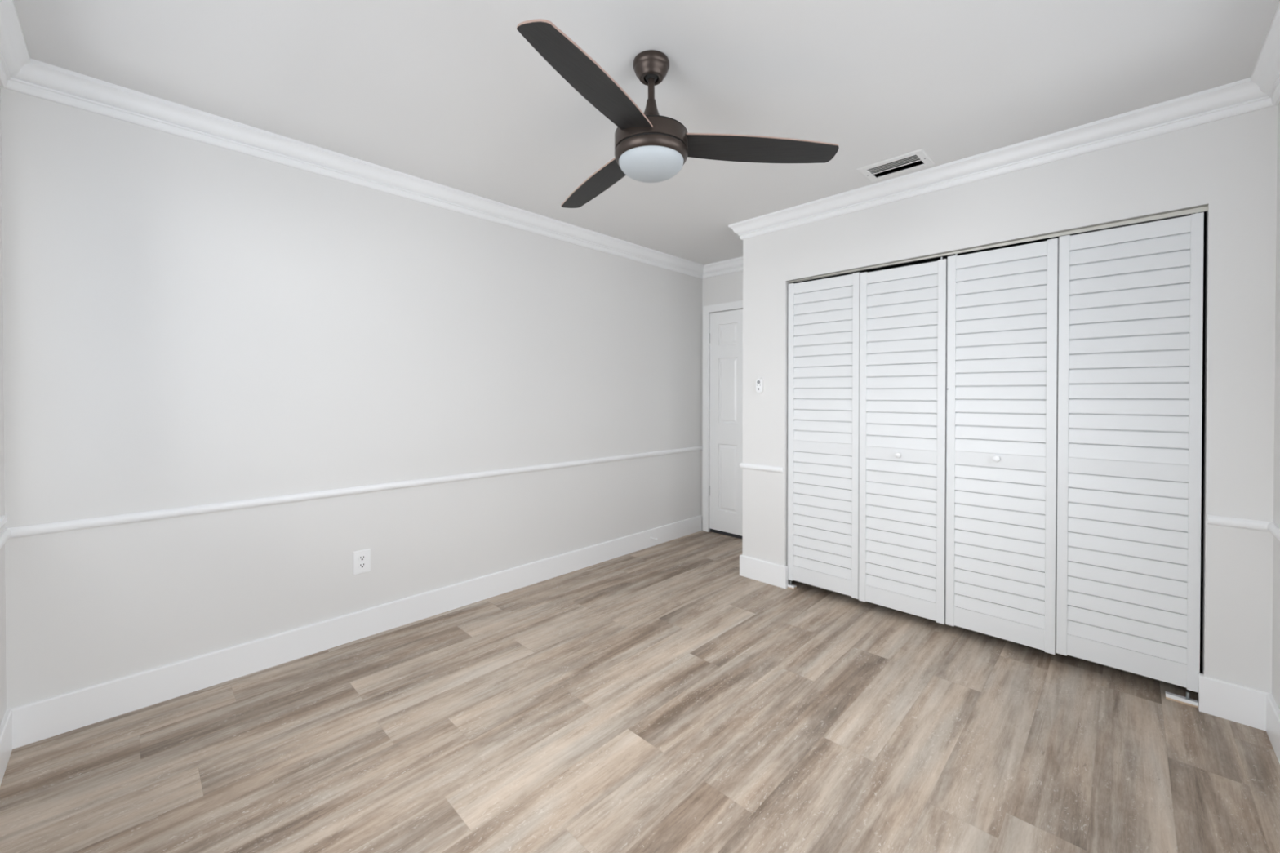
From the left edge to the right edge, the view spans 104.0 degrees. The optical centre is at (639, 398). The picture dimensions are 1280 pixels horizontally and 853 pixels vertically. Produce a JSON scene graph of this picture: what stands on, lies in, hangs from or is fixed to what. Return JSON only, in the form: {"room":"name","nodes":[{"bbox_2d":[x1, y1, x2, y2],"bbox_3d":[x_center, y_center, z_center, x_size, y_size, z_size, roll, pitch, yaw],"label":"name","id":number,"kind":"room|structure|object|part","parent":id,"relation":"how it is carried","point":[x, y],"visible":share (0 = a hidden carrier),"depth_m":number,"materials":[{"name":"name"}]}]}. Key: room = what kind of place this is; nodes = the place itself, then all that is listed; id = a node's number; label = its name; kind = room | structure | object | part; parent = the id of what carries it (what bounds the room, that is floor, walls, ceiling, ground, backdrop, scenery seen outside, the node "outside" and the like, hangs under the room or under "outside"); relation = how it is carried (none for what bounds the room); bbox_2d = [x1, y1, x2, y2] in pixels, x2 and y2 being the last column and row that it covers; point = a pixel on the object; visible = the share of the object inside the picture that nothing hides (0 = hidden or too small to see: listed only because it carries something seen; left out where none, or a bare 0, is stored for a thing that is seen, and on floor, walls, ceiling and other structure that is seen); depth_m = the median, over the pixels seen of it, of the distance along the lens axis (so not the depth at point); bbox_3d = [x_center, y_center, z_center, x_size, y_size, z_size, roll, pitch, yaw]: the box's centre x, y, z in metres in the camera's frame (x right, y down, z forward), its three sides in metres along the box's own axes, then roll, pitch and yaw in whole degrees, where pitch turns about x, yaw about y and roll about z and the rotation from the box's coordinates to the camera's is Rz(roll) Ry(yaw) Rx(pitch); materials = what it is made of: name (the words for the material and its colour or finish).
{"room":"empty bedroom","nodes":[
{"label":"empty bedroom","id":0,"kind":"room"},
{"bbox_2d":[0,85,6,724],"bbox_3d":[-1.130,0.034,0.596,3.230,2.440,0.110,0,1,44],"label":"wall","id":1,"kind":"structure","parent":0,"point":[2,592],"depth_m":1.74,"materials":[{"name":"paint"}]},
{"bbox_2d":[0,515,6,528],"bbox_3d":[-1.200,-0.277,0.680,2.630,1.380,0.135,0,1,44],"label":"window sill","id":2,"kind":"structure","parent":1,"relation":"in","point":[2,518],"depth_m":1.61,"materials":[{"name":"white paint"}]},
{"bbox_2d":[0,528,11,548],"bbox_3d":[-1.086,0.486,0.644,3.230,0.036,0.016,0,1,44],"label":"trim","id":3,"kind":"structure","parent":1,"relation":"attached to","point":[6,534],"depth_m":1.70,"materials":[{"name":"white paint"}]},
{"bbox_2d":[0,709,12,785],"bbox_3d":[-1.087,1.183,0.648,3.230,0.142,0.014,0,1,44],"label":"baseboard","id":4,"kind":"structure","parent":1,"relation":"attached to","point":[6,726],"depth_m":1.69,"materials":[{"name":"white paint"}]},
{"bbox_2d":[0,0,30,87],"bbox_3d":[-1.642,-1.140,1.217,1.615,0.102,0.073,0,1,44],"label":"trim","id":5,"kind":"structure","parent":1,"relation":"attached to","point":[14,52],"depth_m":1.63,"materials":[{"name":"white paint"}]},
{"bbox_2d":[0,87,702,709],"bbox_3d":[-0.873,0.014,3.247,0.110,2.440,4.262,0,1,44],"label":"wall","id":6,"kind":"structure","parent":0,"point":[188,322],"depth_m":2.34,"materials":[{"name":"paint"}]},
{"bbox_2d":[2,58,703,279],"bbox_3d":[-0.807,-1.154,3.175,0.073,0.102,4.042,0,1,44],"label":"trim","id":7,"kind":"structure","parent":6,"relation":"attached to","point":[36,78],"depth_m":2.32,"materials":[{"name":"white paint"}]},
{"bbox_2d":[8,515,702,749],"bbox_3d":[-0.835,1.164,3.207,0.014,0.142,4.026,0,1,44],"label":"baseboard","id":8,"kind":"structure","parent":6,"relation":"attached to","point":[39,720],"depth_m":2.34,"materials":[{"name":"white paint"}]},
{"bbox_2d":[8,445,702,537],"bbox_3d":[-0.829,0.467,3.206,0.016,0.036,4.041,0,1,44],"label":"trim","id":9,"kind":"structure","parent":6,"relation":"attached to","point":[20,531],"depth_m":2.34,"materials":[{"name":"white paint"}]},
{"bbox_2d":[353,548,370,574],"bbox_3d":[-1.441,0.845,2.589,0.008,0.118,0.081,0,1,44],"label":"wall outlet","id":10,"kind":"object","parent":6,"relation":"attached to","point":[362,559],"visible":1,"depth_m":2.59,"materials":[{"name":"white plastic"}]},
{"bbox_2d":[358,562,365,568],"bbox_3d":[-1.439,0.865,2.588,0.003,0.027,0.033,0,1,44],"label":"receptacle","id":11,"kind":"object","parent":10,"relation":"attached to","point":[361,565],"depth_m":2.59,"materials":[{"name":"grey plastic"}]},
{"bbox_2d":[358,555,365,560],"bbox_3d":[-1.439,0.826,2.587,0.003,0.027,0.033,0,1,44],"label":"receptacle","id":12,"kind":"object","parent":10,"relation":"attached to","point":[361,557],"depth_m":2.59,"materials":[{"name":"grey plastic"}]},
{"bbox_2d":[0,529,1279,852],"bbox_3d":[0.320,1.304,2.090,3.450,0.120,4.262,0,1,44],"label":"floor","id":13,"kind":"structure","parent":0,"point":[664,697],"depth_m":1.79,"materials":[{"name":"grey wood"}]},
{"bbox_2d":[787,580,796,589],"bbox_3d":[0.994,1.213,3.262,0.043,0.046,0.040,0,1,44],"label":"pivot bracket","id":14,"kind":"object","parent":13,"relation":"on","point":[790,586],"visible":1,"depth_m":3.25,"materials":[{"name":"white metal"}]},
{"bbox_3d":[0.994,1.220,3.262,0.043,0.014,0.040,0,1,44],"label":"bracket plate","id":15,"kind":"part","parent":14,"relation":"part of","materials":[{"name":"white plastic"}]},
{"bbox_2d":[1164,691,1198,707],"bbox_3d":[2.228,1.222,2.056,0.090,0.046,0.040,0,1,44],"label":"pivot bracket","id":16,"kind":"object","parent":13,"relation":"on","point":[1187,700],"visible":1,"depth_m":2.04,"materials":[{"name":"white metal"}]},
{"bbox_2d":[13,0,1279,265],"bbox_3d":[0.322,-1.256,2.071,3.450,0.120,4.262,0,1,44],"label":"ceiling","id":17,"kind":"structure","parent":0,"point":[449,93],"depth_m":1.84,"materials":[{"name":"paint"}]},
{"bbox_2d":[516,18,839,208],"bbox_3d":[-0.069,-0.989,1.792,1.139,0.409,1.167,0,1,44],"label":"ceiling fan","id":18,"kind":"object","parent":17,"relation":"hanging from","point":[650,147],"visible":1,"depth_m":1.71,"materials":[{"name":"brown metal"}]},
{"bbox_3d":[-0.136,-0.896,1.432,0.202,0.006,0.570,13,8,36],"label":"blade","id":19,"kind":"part","parent":18,"relation":"part of","materials":[{"name":"brown wood"}]},
{"bbox_3d":[-0.169,-0.901,2.098,0.202,0.006,0.570,-11,5,-23],"label":"blade","id":20,"kind":"part","parent":18,"relation":"part of","materials":[{"name":"brown wood"}]},
{"bbox_3d":[0.040,-0.814,1.775,0.230,0.060,0.230,0,1,44],"label":"lamp shade","id":21,"kind":"part","parent":18,"relation":"part of","materials":[{"name":"white glass"}]},
{"bbox_3d":[0.040,-0.997,1.774,0.083,0.126,0.083,0,1,44],"label":"rod","id":22,"kind":"part","parent":18,"relation":"part of","materials":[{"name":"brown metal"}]},
{"bbox_3d":[0.424,-0.899,1.794,0.570,0.006,0.202,0,-9,6],"label":"blade","id":23,"kind":"part","parent":18,"relation":"part of","materials":[{"name":"brown wood"}]},
{"bbox_2d":[856,148,934,182],"bbox_3d":[1.318,-1.232,2.579,0.310,0.083,0.218,0,1,44],"label":"ceiling vent","id":24,"kind":"object","parent":17,"relation":"in","point":[871,175],"visible":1,"depth_m":2.58,"materials":[{"name":"white metal"}]},
{"bbox_2d":[702,271,742,531],"bbox_3d":[1.772,0.014,3.565,3.230,2.440,0.110,0,1,44],"label":"wall","id":25,"kind":"structure","parent":0,"point":[726,288],"depth_m":4.52,"materials":[{"name":"paint"}]},
{"bbox_2d":[702,300,742,538],"bbox_3d":[0.908,0.188,4.324,0.892,2.079,0.115,0,1,44],"label":"door","id":26,"kind":"structure","parent":25,"relation":"in","point":[722,331],"depth_m":4.49,"materials":[{"name":"white paint"}]},
{"bbox_2d":[702,256,742,279],"bbox_3d":[0.882,-1.161,4.299,0.918,0.102,0.073,0,1,44],"label":"trim","id":27,"kind":"structure","parent":25,"relation":"attached to","point":[735,264],"depth_m":4.43,"materials":[{"name":"white paint"}]},
{"bbox_2d":[801,211,1205,651],"bbox_3d":[2.077,0.017,3.155,2.222,2.440,0.050,0,1,44],"label":"wall","id":28,"kind":"structure","parent":0,"point":[932,260],"depth_m":2.46,"materials":[{"name":"grey paint"}]},
{"bbox_2d":[742,105,1277,693],"bbox_3d":[1.574,0.020,2.706,2.312,2.440,0.090,0,1,44],"label":"wall","id":29,"kind":"structure","parent":0,"point":[1228,165],"depth_m":2.02,"materials":[{"name":"paint"}]},
{"bbox_2d":[755,377,764,393],"bbox_3d":[0.806,-0.088,3.377,0.055,0.110,0.022,0,1,44],"label":"remote","id":30,"kind":"object","parent":29,"relation":"attached to","point":[759,381],"visible":1,"depth_m":3.37,"materials":[{"name":"white plastic"}]},
{"bbox_2d":[739,462,783,473],"bbox_3d":[0.816,0.468,3.376,0.328,0.036,0.016,0,1,44],"label":"trim","id":31,"kind":"structure","parent":29,"relation":"attached to","point":[757,467],"depth_m":3.36,"materials":[{"name":"white paint"}]},
{"bbox_2d":[739,555,785,588],"bbox_3d":[0.825,1.164,3.372,0.350,0.142,0.014,0,1,44],"label":"baseboard","id":32,"kind":"structure","parent":29,"relation":"attached to","point":[767,572],"depth_m":3.36,"materials":[{"name":"white paint"}]},
{"bbox_2d":[784,565,787,588],"bbox_3d":[0.952,1.165,3.261,0.014,0.142,0.032,0,1,44],"label":"baseboard","id":33,"kind":"structure","parent":29,"relation":"attached to","point":[786,566],"depth_m":3.25,"materials":[{"name":"white paint"}]},
{"bbox_2d":[786,204,1208,283],"bbox_3d":[1.622,-0.766,2.638,1.822,0.022,0.061,0,1,44],"label":"door track","id":34,"kind":"object","parent":29,"relation":"attached to","point":[1201,208],"visible":1,"depth_m":2.35,"materials":[{"name":"beige metal"}]},
{"bbox_2d":[787,257,947,624],"bbox_3d":[1.290,0.218,2.953,0.902,1.950,0.055,0,1,44],"label":"bifold door","id":35,"kind":"structure","parent":34,"relation":"hanging from","point":[867,352],"depth_m":2.91,"materials":[{"name":"white paint"}]},
{"bbox_3d":[1.139,0.220,3.119,0.454,1.933,0.029,0,1,44],"label":"door","id":36,"kind":"part","parent":35,"relation":"part of","materials":[{"name":"white paint"}]},
{"bbox_3d":[1.440,0.314,2.788,0.032,0.032,0.028,0,1,44],"label":"knob","id":37,"kind":"part","parent":35,"relation":"part of","materials":[{"name":"white plastic"}]},
{"bbox_3d":[1.463,0.228,2.803,0.444,1.933,0.029,0,1,44],"label":"door","id":38,"kind":"part","parent":35,"relation":"part of","materials":[{"name":"white paint"}]},
{"bbox_2d":[945,212,1204,692],"bbox_3d":[1.936,0.215,2.321,0.897,1.960,0.055,0,1,44],"label":"bifold door","id":39,"kind":"structure","parent":34,"relation":"hanging from","point":[1123,350],"depth_m":2.26,"materials":[{"name":"white paint"}]},
{"bbox_3d":[1.764,0.296,2.472,0.032,0.032,0.028,0,1,44],"label":"knob","id":40,"kind":"part","parent":39,"relation":"part of","materials":[{"name":"white plastic"}]},
{"bbox_3d":[1.785,0.224,2.487,0.447,1.939,0.029,0,1,44],"label":"door","id":41,"kind":"part","parent":39,"relation":"part of","materials":[{"name":"white paint"}]},
{"bbox_3d":[2.107,0.219,2.173,0.446,1.934,0.029,0,1,44],"label":"door","id":42,"kind":"part","parent":39,"relation":"part of","materials":[{"name":"white paint"}]},
{"bbox_2d":[728,77,1275,239],"bbox_3d":[1.492,-1.149,2.664,2.386,0.102,0.073,0,1,44],"label":"trim","id":43,"kind":"structure","parent":29,"relation":"attached to","point":[1245,95],"depth_m":2.31,"materials":[{"name":"white paint"}]},
{"bbox_2d":[1198,673,1204,710],"bbox_3d":[2.245,1.175,1.997,0.014,0.142,0.032,0,1,44],"label":"baseboard","id":44,"kind":"structure","parent":29,"relation":"attached to","point":[1199,674],"depth_m":2.00,"materials":[{"name":"white paint"}]},
{"bbox_2d":[1199,675,1271,730],"bbox_3d":[2.299,1.176,1.932,0.182,0.142,0.014,0,1,44],"label":"baseboard","id":45,"kind":"structure","parent":29,"relation":"attached to","point":[1236,703],"depth_m":1.93,"materials":[{"name":"white paint"}]},
{"bbox_2d":[1207,515,1271,531],"bbox_3d":[2.305,0.479,1.920,0.164,0.036,0.016,0,1,44],"label":"trim","id":46,"kind":"structure","parent":29,"relation":"attached to","point":[1212,520],"depth_m":1.92,"materials":[{"name":"white paint"}]},
{"bbox_2d":[1271,101,1279,710],"bbox_3d":[1.516,0.033,0.913,0.110,2.440,4.262,0,1,44],"label":"wall","id":47,"kind":"structure","parent":0,"point":[1276,565],"depth_m":1.83,"materials":[{"name":"paint"}]},
{"bbox_2d":[1250,1,1279,105],"bbox_3d":[1.191,-1.134,0.703,0.073,0.102,3.299,0,1,44],"label":"trim","id":48,"kind":"structure","parent":47,"relation":"attached to","point":[1266,72],"depth_m":1.73,"materials":[{"name":"white paint"}]},
{"bbox_2d":[1266,693,1279,764],"bbox_3d":[1.211,1.184,0.699,0.014,0.142,3.299,0,1,44],"label":"baseboard","id":49,"kind":"structure","parent":47,"relation":"attached to","point":[1273,712],"depth_m":1.79,"materials":[{"name":"white paint"}]},
{"bbox_2d":[1267,522,1279,541],"bbox_3d":[1.210,0.487,0.695,0.016,0.036,3.299,0,1,44],"label":"trim","id":50,"kind":"structure","parent":47,"relation":"attached to","point":[1273,527],"depth_m":1.80,"materials":[{"name":"white paint"}]}
]}

